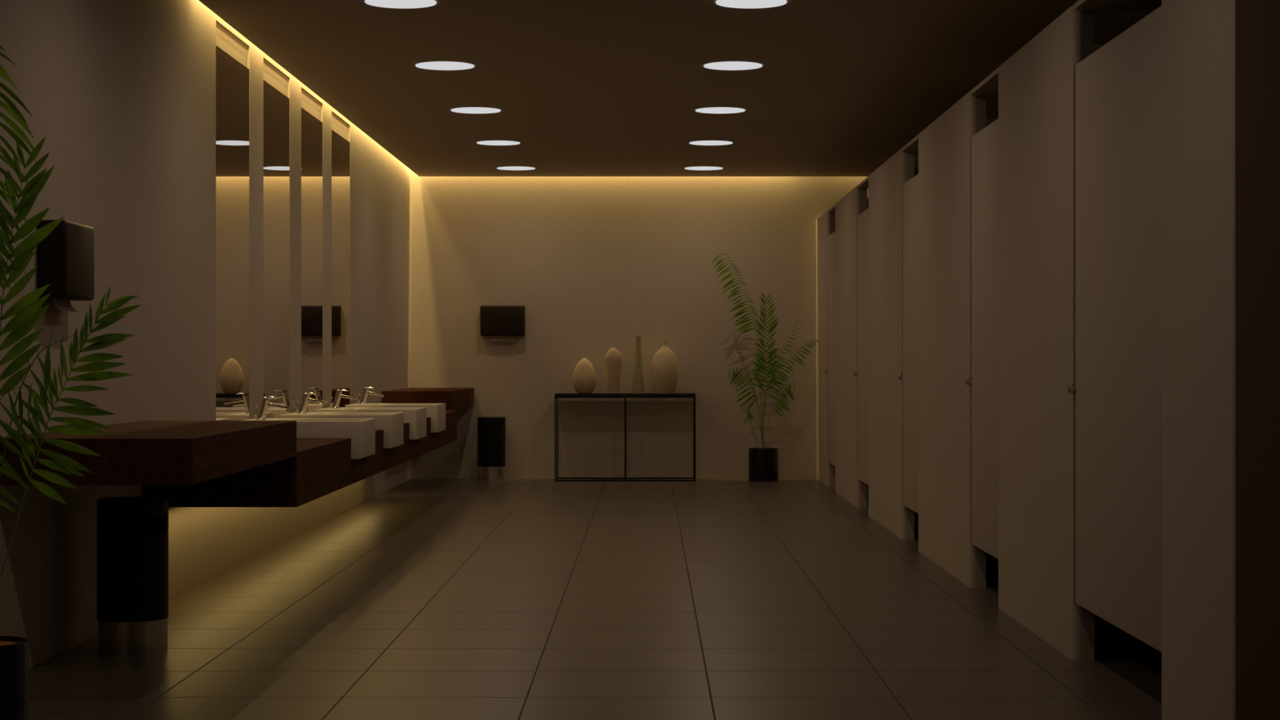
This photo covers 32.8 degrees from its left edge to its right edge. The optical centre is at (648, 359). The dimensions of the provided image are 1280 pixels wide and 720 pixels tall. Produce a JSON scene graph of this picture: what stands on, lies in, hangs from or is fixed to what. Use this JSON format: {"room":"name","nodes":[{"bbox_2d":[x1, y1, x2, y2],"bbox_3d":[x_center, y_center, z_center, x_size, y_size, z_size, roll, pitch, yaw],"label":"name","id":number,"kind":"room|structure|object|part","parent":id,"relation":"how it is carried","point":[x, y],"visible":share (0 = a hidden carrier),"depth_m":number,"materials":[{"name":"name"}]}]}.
{"room":"public restroom","nodes":[
{"label":"public restroom","id":0,"kind":"room"},
{"bbox_2d":[0,0,411,669],"bbox_3d":[-2.482,-0.497,9.930,0.229,3.354,23.635,0,0,0],"label":"wall","id":1,"kind":"structure","parent":0,"point":[121,94],"depth_m":10.40,"materials":[{"name":"paint"}]},
{"bbox_2d":[37,219,94,313],"bbox_3d":[-2.309,-0.365,8.614,0.116,0.355,0.440,0,0,0],"label":"dispenser","id":2,"kind":"object","parent":1,"relation":"attached to","point":[65,256],"visible":0.9,"depth_m":8.43,"materials":[{"name":"plastic"}]},
{"bbox_2d":[52,298,82,313],"bbox_3d":[-2.305,-0.217,8.614,0.056,0.058,0.264,0,0,0],"label":"paper towel","id":3,"kind":"object","parent":2,"relation":"hanging from","point":[64,304],"depth_m":8.61,"materials":[{"name":"white paper"}]},
{"bbox_2d":[0,420,296,484],"bbox_3d":[-2.006,0.367,8.992,0.720,0.167,2.313,0,0,0],"label":"countertop","id":4,"kind":"structure","parent":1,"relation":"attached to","point":[143,452],"depth_m":7.89,"materials":[{"name":"brown wood"}]},
{"bbox_2d":[215,44,248,420],"bbox_3d":[-2.375,-0.651,12.372,0.013,2.140,0.989,0,0,0],"label":"wall mirror","id":5,"kind":"object","parent":1,"relation":"attached to","point":[232,77],"visible":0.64,"depth_m":12.30,"materials":[{"name":"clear mirror"}]},
{"bbox_2d":[263,80,289,417],"bbox_3d":[-2.375,-0.651,13.824,0.013,2.140,0.965,0,0,0],"label":"wall mirror","id":6,"kind":"object","parent":1,"relation":"attached to","point":[276,104],"visible":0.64,"depth_m":13.77,"materials":[{"name":"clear mirror"}]},
{"bbox_2d":[142,410,457,506],"bbox_3d":[-2.007,0.560,14.385,0.721,0.256,8.470,0,0,0],"label":"countertop","id":7,"kind":"structure","parent":1,"relation":"attached to","point":[320,467],"depth_m":10.44,"materials":[{"name":"brown wood"}]},
{"bbox_2d":[244,417,375,458],"bbox_3d":[-1.945,0.444,12.337,0.696,0.208,0.669,0,0,0],"label":"basin","id":8,"kind":"object","parent":7,"relation":"in","point":[362,431],"visible":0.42,"depth_m":12.00,"materials":[{"name":"white ceramic"}]},
{"bbox_2d":[249,395,290,419],"bbox_3d":[-2.154,0.273,12.337,0.230,0.135,0.062,0,0,0],"label":"faucet","id":9,"kind":"object","parent":8,"relation":"on","point":[265,403],"visible":1,"depth_m":12.32,"materials":[{"name":"silver metal"}]},
{"bbox_3d":[-2.243,0.299,12.340,0.053,0.084,0.021,0,0,32],"label":"lift rod","id":10,"kind":"part","parent":9,"relation":"part of","materials":[{"name":"silver metal"}]},
{"bbox_3d":[-2.156,0.219,12.337,0.081,0.027,0.042,0,0,0],"label":"lever","id":11,"kind":"part","parent":9,"relation":"part of","materials":[{"name":"silver metal"}]},
{"bbox_3d":[-2.107,0.260,12.337,0.135,0.041,0.032,0,0,0],"label":"spout","id":12,"kind":"part","parent":9,"relation":"part of","materials":[{"name":"silver metal"}]},
{"bbox_2d":[279,412,403,448],"bbox_3d":[-1.945,0.444,13.797,0.696,0.208,0.669,0,0,0],"label":"basin","id":13,"kind":"object","parent":7,"relation":"in","point":[392,423],"visible":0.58,"depth_m":13.46,"materials":[{"name":"white ceramic"}]},
{"bbox_2d":[292,392,328,413],"bbox_3d":[-2.154,0.273,13.797,0.230,0.135,0.062,0,0,0],"label":"faucet","id":14,"kind":"object","parent":13,"relation":"on","point":[305,399],"visible":1,"depth_m":13.78,"materials":[{"name":"silver metal"}]},
{"bbox_3d":[-2.243,0.299,13.800,0.053,0.084,0.021,0,0,32],"label":"lift rod","id":15,"kind":"part","parent":14,"relation":"part of","materials":[{"name":"silver metal"}]},
{"bbox_3d":[-2.156,0.219,13.797,0.081,0.027,0.042,0,0,0],"label":"lever","id":16,"kind":"part","parent":14,"relation":"part of","materials":[{"name":"silver metal"}]},
{"bbox_3d":[-2.107,0.260,13.797,0.135,0.041,0.032,0,0,0],"label":"spout","id":17,"kind":"part","parent":14,"relation":"part of","materials":[{"name":"silver metal"}]},
{"bbox_2d":[315,407,426,439],"bbox_3d":[-1.945,0.444,15.256,0.696,0.208,0.669,0,0,0],"label":"basin","id":18,"kind":"object","parent":7,"relation":"in","point":[416,417],"visible":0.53,"depth_m":14.93,"materials":[{"name":"white ceramic"}]},
{"bbox_2d":[326,389,359,408],"bbox_3d":[-2.154,0.273,15.256,0.230,0.135,0.062,0,0,0],"label":"faucet","id":19,"kind":"object","parent":18,"relation":"on","point":[339,395],"visible":1,"depth_m":15.24,"materials":[{"name":"silver metal"}]},
{"bbox_3d":[-2.243,0.299,15.259,0.053,0.084,0.021,0,0,32],"label":"lift rod","id":20,"kind":"part","parent":19,"relation":"part of","materials":[{"name":"silver metal"}]},
{"bbox_3d":[-2.156,0.219,15.256,0.081,0.027,0.042,0,0,0],"label":"lever","id":21,"kind":"part","parent":19,"relation":"part of","materials":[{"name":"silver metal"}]},
{"bbox_3d":[-2.107,0.260,15.256,0.135,0.041,0.032,0,0,0],"label":"spout","id":22,"kind":"part","parent":19,"relation":"part of","materials":[{"name":"silver metal"}]},
{"bbox_2d":[345,403,445,432],"bbox_3d":[-1.945,0.444,16.716,0.696,0.208,0.669,0,0,0],"label":"basin","id":23,"kind":"object","parent":7,"relation":"in","point":[437,411],"visible":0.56,"depth_m":16.38,"materials":[{"name":"white ceramic"}]},
{"bbox_2d":[354,386,384,404],"bbox_3d":[-2.154,0.273,16.716,0.230,0.135,0.062,0,0,0],"label":"faucet","id":24,"kind":"object","parent":23,"relation":"on","point":[366,392],"visible":0.99,"depth_m":16.70,"materials":[{"name":"silver metal"}]},
{"bbox_3d":[-2.156,0.219,16.716,0.081,0.027,0.042,0,0,0],"label":"lever","id":25,"kind":"part","parent":24,"relation":"part of","materials":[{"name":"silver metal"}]},
{"bbox_3d":[-2.107,0.260,16.716,0.135,0.041,0.032,0,0,0],"label":"spout","id":26,"kind":"part","parent":24,"relation":"part of","materials":[{"name":"silver metal"}]},
{"bbox_2d":[301,107,322,412],"bbox_3d":[-2.375,-0.651,15.275,0.013,2.140,0.965,0,0,0],"label":"wall mirror","id":27,"kind":"object","parent":1,"relation":"attached to","point":[311,126],"visible":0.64,"depth_m":15.24,"materials":[{"name":"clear mirror"}]},
{"bbox_2d":[331,129,350,407],"bbox_3d":[-2.375,-0.651,16.703,0.013,2.140,0.989,0,0,0],"label":"wall mirror","id":28,"kind":"object","parent":1,"relation":"attached to","point":[340,147],"visible":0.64,"depth_m":16.65,"materials":[{"name":"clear mirror"}]},
{"bbox_2d":[381,387,474,410],"bbox_3d":[-2.054,0.363,20.419,0.623,0.174,2.417,0,0,0],"label":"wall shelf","id":29,"kind":"object","parent":1,"relation":"attached to","point":[455,398],"visible":0.62,"depth_m":19.21,"materials":[{"name":"brown wood"}]},
{"bbox_2d":[28,478,1161,719],"bbox_3d":[0.384,1.239,9.930,5.959,0.118,23.635,0,0,0],"label":"floor","id":30,"kind":"structure","parent":0,"point":[423,598],"depth_m":9.65,"materials":[{"name":"tile"}]},
{"bbox_2d":[0,45,140,719],"bbox_3d":[-1.908,0.071,6.283,0.592,2.217,1.236,0,0,0],"label":"potted palm","id":31,"kind":"object","parent":30,"relation":"on","point":[14,651],"visible":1,"depth_m":6.67,"materials":[{"name":"plant"}]},
{"bbox_2d":[0,635,28,719],"bbox_3d":[-2.058,1.022,6.667,0.294,0.316,0.294,0,0,0],"label":"pot","id":32,"kind":"object","parent":31,"relation":"attached to","point":[14,651],"depth_m":6.61,"materials":[{"name":"black ceramic"}]},
{"bbox_2d":[97,496,168,655],"bbox_3d":[-2.092,0.871,8.803,0.283,0.618,0.283,0,0,40],"label":"waste bin","id":33,"kind":"object","parent":30,"relation":"on","point":[132,531],"visible":1,"depth_m":8.68,"materials":[{"name":"black paint"}]},
{"bbox_2d":[477,416,505,480],"bbox_3d":[-1.550,0.871,21.393,0.276,0.618,0.276,0,0,-30],"label":"waste bin","id":34,"kind":"object","parent":30,"relation":"on","point":[491,429],"visible":1,"depth_m":21.28,"materials":[{"name":"black paint"}]},
{"bbox_2d":[555,393,695,480],"bbox_3d":[-0.232,0.755,21.370,1.372,0.851,0.448,0,0,0],"label":"console table","id":35,"kind":"object","parent":30,"relation":"on","point":[557,395],"visible":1,"depth_m":21.15,"materials":[{"name":"black metal"}]},
{"bbox_3d":[-0.912,0.768,21.152,0.012,0.798,0.012,0,0,0],"label":"leg","id":36,"kind":"part","parent":35,"relation":"part of","materials":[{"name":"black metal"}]},
{"bbox_3d":[-0.912,0.768,21.588,0.012,0.798,0.012,0,0,0],"label":"leg","id":37,"kind":"part","parent":35,"relation":"part of","materials":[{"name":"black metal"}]},
{"bbox_2d":[572,357,596,393],"bbox_3d":[-0.634,0.153,21.358,0.235,0.349,0.235,0,0,42],"label":"vase","id":38,"kind":"object","parent":35,"relation":"on","point":[584,379],"visible":1,"depth_m":21.28,"materials":[{"name":"beige ceramic"}]},
{"bbox_2d":[604,347,622,393],"bbox_3d":[-0.351,0.103,21.358,0.172,0.450,0.172,0,0,0],"label":"vase","id":39,"kind":"object","parent":35,"relation":"on","point":[613,358],"visible":1,"depth_m":21.30,"materials":[{"name":"beige ceramic"}]},
{"bbox_3d":[-0.232,0.768,21.152,0.012,0.798,0.012,0,0,0],"label":"leg","id":40,"kind":"part","parent":35,"relation":"part of","materials":[{"name":"black metal"}]},
{"bbox_3d":[-0.232,1.174,21.152,1.372,0.012,0.012,0,0,0],"label":"rail","id":41,"kind":"part","parent":35,"relation":"part of","materials":[{"name":"black metal"}]},
{"bbox_3d":[-0.232,1.174,21.588,1.372,0.012,0.012,0,0,0],"label":"rail","id":42,"kind":"part","parent":35,"relation":"part of","materials":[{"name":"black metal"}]},
{"bbox_2d":[631,336,644,393],"bbox_3d":[-0.106,0.048,21.358,0.124,0.565,0.124,0,0,0],"label":"vase","id":43,"kind":"object","parent":35,"relation":"on","point":[637,387],"visible":1,"depth_m":21.32,"materials":[{"name":"ceramic"}]},
{"bbox_2d":[650,338,678,393],"bbox_3d":[0.155,0.062,21.358,0.274,0.536,0.274,0,0,0],"label":"vase","id":44,"kind":"object","parent":35,"relation":"on","point":[664,364],"visible":1,"depth_m":21.26,"materials":[{"name":"beige ceramic"}]},
{"bbox_3d":[0.448,0.768,21.588,0.012,0.798,0.012,0,0,0],"label":"leg","id":45,"kind":"part","parent":35,"relation":"part of","materials":[{"name":"black metal"}]},
{"bbox_3d":[0.448,0.768,21.152,0.012,0.798,0.012,0,0,0],"label":"leg","id":46,"kind":"part","parent":35,"relation":"part of","materials":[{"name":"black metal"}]},
{"bbox_2d":[711,253,819,481],"bbox_3d":[1.129,0.072,21.157,1.032,2.216,0.486,0,0,0],"label":"potted palm","id":47,"kind":"object","parent":30,"relation":"on","point":[763,462],"visible":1,"depth_m":21.13,"materials":[{"name":"plant"}]},
{"bbox_2d":[748,447,778,481],"bbox_3d":[1.120,1.022,21.240,0.294,0.316,0.294,0,0,0],"label":"pot","id":48,"kind":"object","parent":47,"relation":"attached to","point":[763,462],"depth_m":21.12,"materials":[{"name":"black ceramic"}]},
{"bbox_2d":[866,198,868,499],"bbox_3d":[2.495,-0.094,18.373,1.497,2.549,0.047,0,0,0],"label":"divider","id":49,"kind":"object","parent":30,"relation":"on","point":[867,198],"visible":0.02,"depth_m":18.35,"materials":[{"name":"laminate"}]},
{"bbox_2d":[914,166,918,527],"bbox_3d":[2.495,-0.094,15.375,1.497,2.549,0.047,0,0,0],"label":"divider","id":50,"kind":"object","parent":30,"relation":"on","point":[916,168],"visible":0.02,"depth_m":15.35,"materials":[{"name":"laminate"}]},
{"bbox_2d":[816,4,1094,661],"bbox_3d":[1.704,-0.107,15.067,0.083,2.574,13.119,0,0,0],"label":"wall","id":51,"kind":"structure","parent":30,"relation":"on","point":[1036,82],"depth_m":11.25,"materials":[{"name":"laminate"}]},
{"bbox_2d":[824,231,835,466],"bbox_3d":[1.666,-0.101,19.807,0.059,2.102,0.859,0,0,0],"label":"door","id":52,"kind":"structure","parent":51,"relation":"in","point":[831,238],"depth_m":19.80,"materials":[{"name":"laminate"}]},
{"bbox_2d":[827,204,835,213],"bbox_3d":[2.454,-1.382,19.806,1.580,0.024,0.859,0,0,0],"label":"header board","id":53,"kind":"object","parent":51,"relation":"attached to","point":[832,210],"visible":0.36,"depth_m":19.94,"materials":[{"name":"laminate"}]},
{"bbox_2d":[853,208,868,484],"bbox_3d":[1.666,-0.101,16.916,0.059,2.102,0.906,0,0,0],"label":"door","id":54,"kind":"structure","parent":51,"relation":"in","point":[862,374],"depth_m":16.92,"materials":[{"name":"laminate"}]},
{"bbox_2d":[857,176,868,188],"bbox_3d":[2.454,-1.382,16.915,1.580,0.024,0.906,0,0,0],"label":"header board","id":55,"kind":"object","parent":51,"relation":"attached to","point":[864,184],"visible":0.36,"depth_m":17.00,"materials":[{"name":"laminate"}]},
{"bbox_2d":[897,173,918,513],"bbox_3d":[1.666,-0.101,13.842,0.059,2.102,0.870,0,0,0],"label":"door","id":56,"kind":"structure","parent":51,"relation":"in","point":[909,376],"depth_m":13.76,"materials":[{"name":"laminate"}]},
{"bbox_2d":[902,134,918,151],"bbox_3d":[2.454,-1.382,13.841,1.580,0.024,0.871,0,0,0],"label":"header board","id":57,"kind":"object","parent":51,"relation":"attached to","point":[913,145],"visible":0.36,"depth_m":13.99,"materials":[{"name":"laminate"}]},
{"bbox_2d":[965,118,998,559],"bbox_3d":[1.666,-0.101,10.792,0.059,2.102,0.906,0,0,0],"label":"door","id":58,"kind":"structure","parent":51,"relation":"in","point":[984,380],"depth_m":10.72,"materials":[{"name":"laminate"}]},
{"bbox_2d":[970,67,998,95],"bbox_3d":[2.454,-1.382,10.791,1.580,0.024,0.906,0,0,0],"label":"header board","id":59,"kind":"object","parent":51,"relation":"attached to","point":[988,86],"visible":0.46,"depth_m":10.93,"materials":[{"name":"laminate"}]},
{"bbox_2d":[1067,5,1161,652],"bbox_3d":[1.666,-0.101,7.777,0.059,2.102,1.460,0,0,0],"label":"door","id":60,"kind":"structure","parent":51,"relation":"in","point":[1116,388],"depth_m":7.71,"materials":[{"name":"laminate"}]},
{"bbox_2d":[1073,0,1161,9],"bbox_3d":[2.454,-1.382,7.776,1.580,0.024,1.461,0,0,0],"label":"header board","id":61,"kind":"object","parent":51,"relation":"attached to","point":[1080,4],"visible":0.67,"depth_m":8.39,"materials":[{"name":"laminate"}]},
{"bbox_2d":[1161,0,1279,719],"bbox_3d":[1.733,-0.320,2.637,0.142,3.000,8.815,0,0,0],"label":"wall","id":62,"kind":"structure","parent":30,"relation":"on","point":[1198,36],"depth_m":6.32,"materials":[{"name":"laminate"}]},
{"bbox_2d":[411,170,868,478],"bbox_3d":[0.498,-0.497,21.688,5.730,3.354,0.118,0,0,0],"label":"wall","id":63,"kind":"structure","parent":0,"point":[596,264],"depth_m":21.63,"materials":[{"name":"paint"}]},
{"bbox_2d":[480,305,524,341],"bbox_3d":[-1.452,-0.365,21.572,0.440,0.355,0.116,0,0,0],"label":"dispenser","id":64,"kind":"object","parent":63,"relation":"attached to","point":[500,322],"visible":1,"depth_m":21.52,"materials":[{"name":"plastic"}]},
{"bbox_2d":[488,335,515,341],"bbox_3d":[-1.452,-0.217,21.567,0.264,0.058,0.056,0,0,0],"label":"paper towel","id":65,"kind":"object","parent":64,"relation":"hanging from","point":[492,338],"depth_m":21.58,"materials":[{"name":"white paper"}]},
{"bbox_2d":[198,0,1154,176],"bbox_3d":[0.483,-1.849,9.885,5.524,0.059,23.311,0,0,0],"label":"ceiling","id":66,"kind":"structure","parent":0,"point":[584,87],"depth_m":13.85,"materials":[{"name":"paint"}]},
{"bbox_2d":[364,0,436,8],"bbox_3d":[-1.260,-1.817,11.027,0.361,0.006,0.361,0,0,0],"label":"recessed light","id":67,"kind":"object","parent":66,"relation":"in","point":[380,3],"visible":1,"depth_m":11.05,"materials":[{"name":"white"}]},
{"bbox_2d":[415,61,474,70],"bbox_3d":[-1.260,-1.817,13.417,0.361,0.006,0.361,0,0,0],"label":"recessed light","id":68,"kind":"object","parent":66,"relation":"in","point":[435,65],"visible":1,"depth_m":13.39,"materials":[{"name":"white"}]},
{"bbox_2d":[450,106,500,113],"bbox_3d":[-1.260,-1.817,15.812,0.361,0.006,0.361,0,0,0],"label":"recessed light","id":69,"kind":"object","parent":66,"relation":"in","point":[468,109],"visible":1,"depth_m":15.80,"materials":[{"name":"white"}]},
{"bbox_2d":[476,140,519,145],"bbox_3d":[-1.260,-1.817,18.184,0.361,0.006,0.361,0,0,0],"label":"recessed light","id":70,"kind":"object","parent":66,"relation":"in","point":[486,142],"visible":1,"depth_m":18.17,"materials":[{"name":"white"}]},
{"bbox_2d":[497,166,535,170],"bbox_3d":[-1.260,-1.817,20.591,0.361,0.006,0.361,0,0,0],"label":"recessed light","id":71,"kind":"object","parent":66,"relation":"in","point":[509,168],"visible":1,"depth_m":20.58,"materials":[{"name":"white"}]},
{"bbox_2d":[684,166,722,170],"bbox_3d":[0.519,-1.817,20.591,0.361,0.006,0.361,0,0,0],"label":"recessed light","id":72,"kind":"object","parent":66,"relation":"in","point":[695,168],"visible":1,"depth_m":20.58,"materials":[{"name":"white"}]},
{"bbox_2d":[689,140,732,145],"bbox_3d":[0.519,-1.817,18.184,0.361,0.006,0.361,0,0,0],"label":"recessed light","id":73,"kind":"object","parent":66,"relation":"in","point":[701,142],"visible":1,"depth_m":18.17,"materials":[{"name":"white"}]},
{"bbox_2d":[695,106,745,113],"bbox_3d":[0.519,-1.817,15.812,0.361,0.006,0.361,0,0,0],"label":"recessed light","id":74,"kind":"object","parent":66,"relation":"in","point":[714,109],"visible":1,"depth_m":15.80,"materials":[{"name":"white"}]},
{"bbox_2d":[703,61,762,70],"bbox_3d":[0.519,-1.817,13.417,0.361,0.006,0.361,0,0,0],"label":"recessed light","id":75,"kind":"object","parent":66,"relation":"in","point":[726,65],"visible":1,"depth_m":13.39,"materials":[{"name":"white"}]},
{"bbox_2d":[715,0,786,8],"bbox_3d":[0.519,-1.817,11.027,0.361,0.006,0.361,0,0,0],"label":"recessed light","id":76,"kind":"object","parent":66,"relation":"in","point":[727,3],"visible":1,"depth_m":11.05,"materials":[{"name":"white"}]}
]}

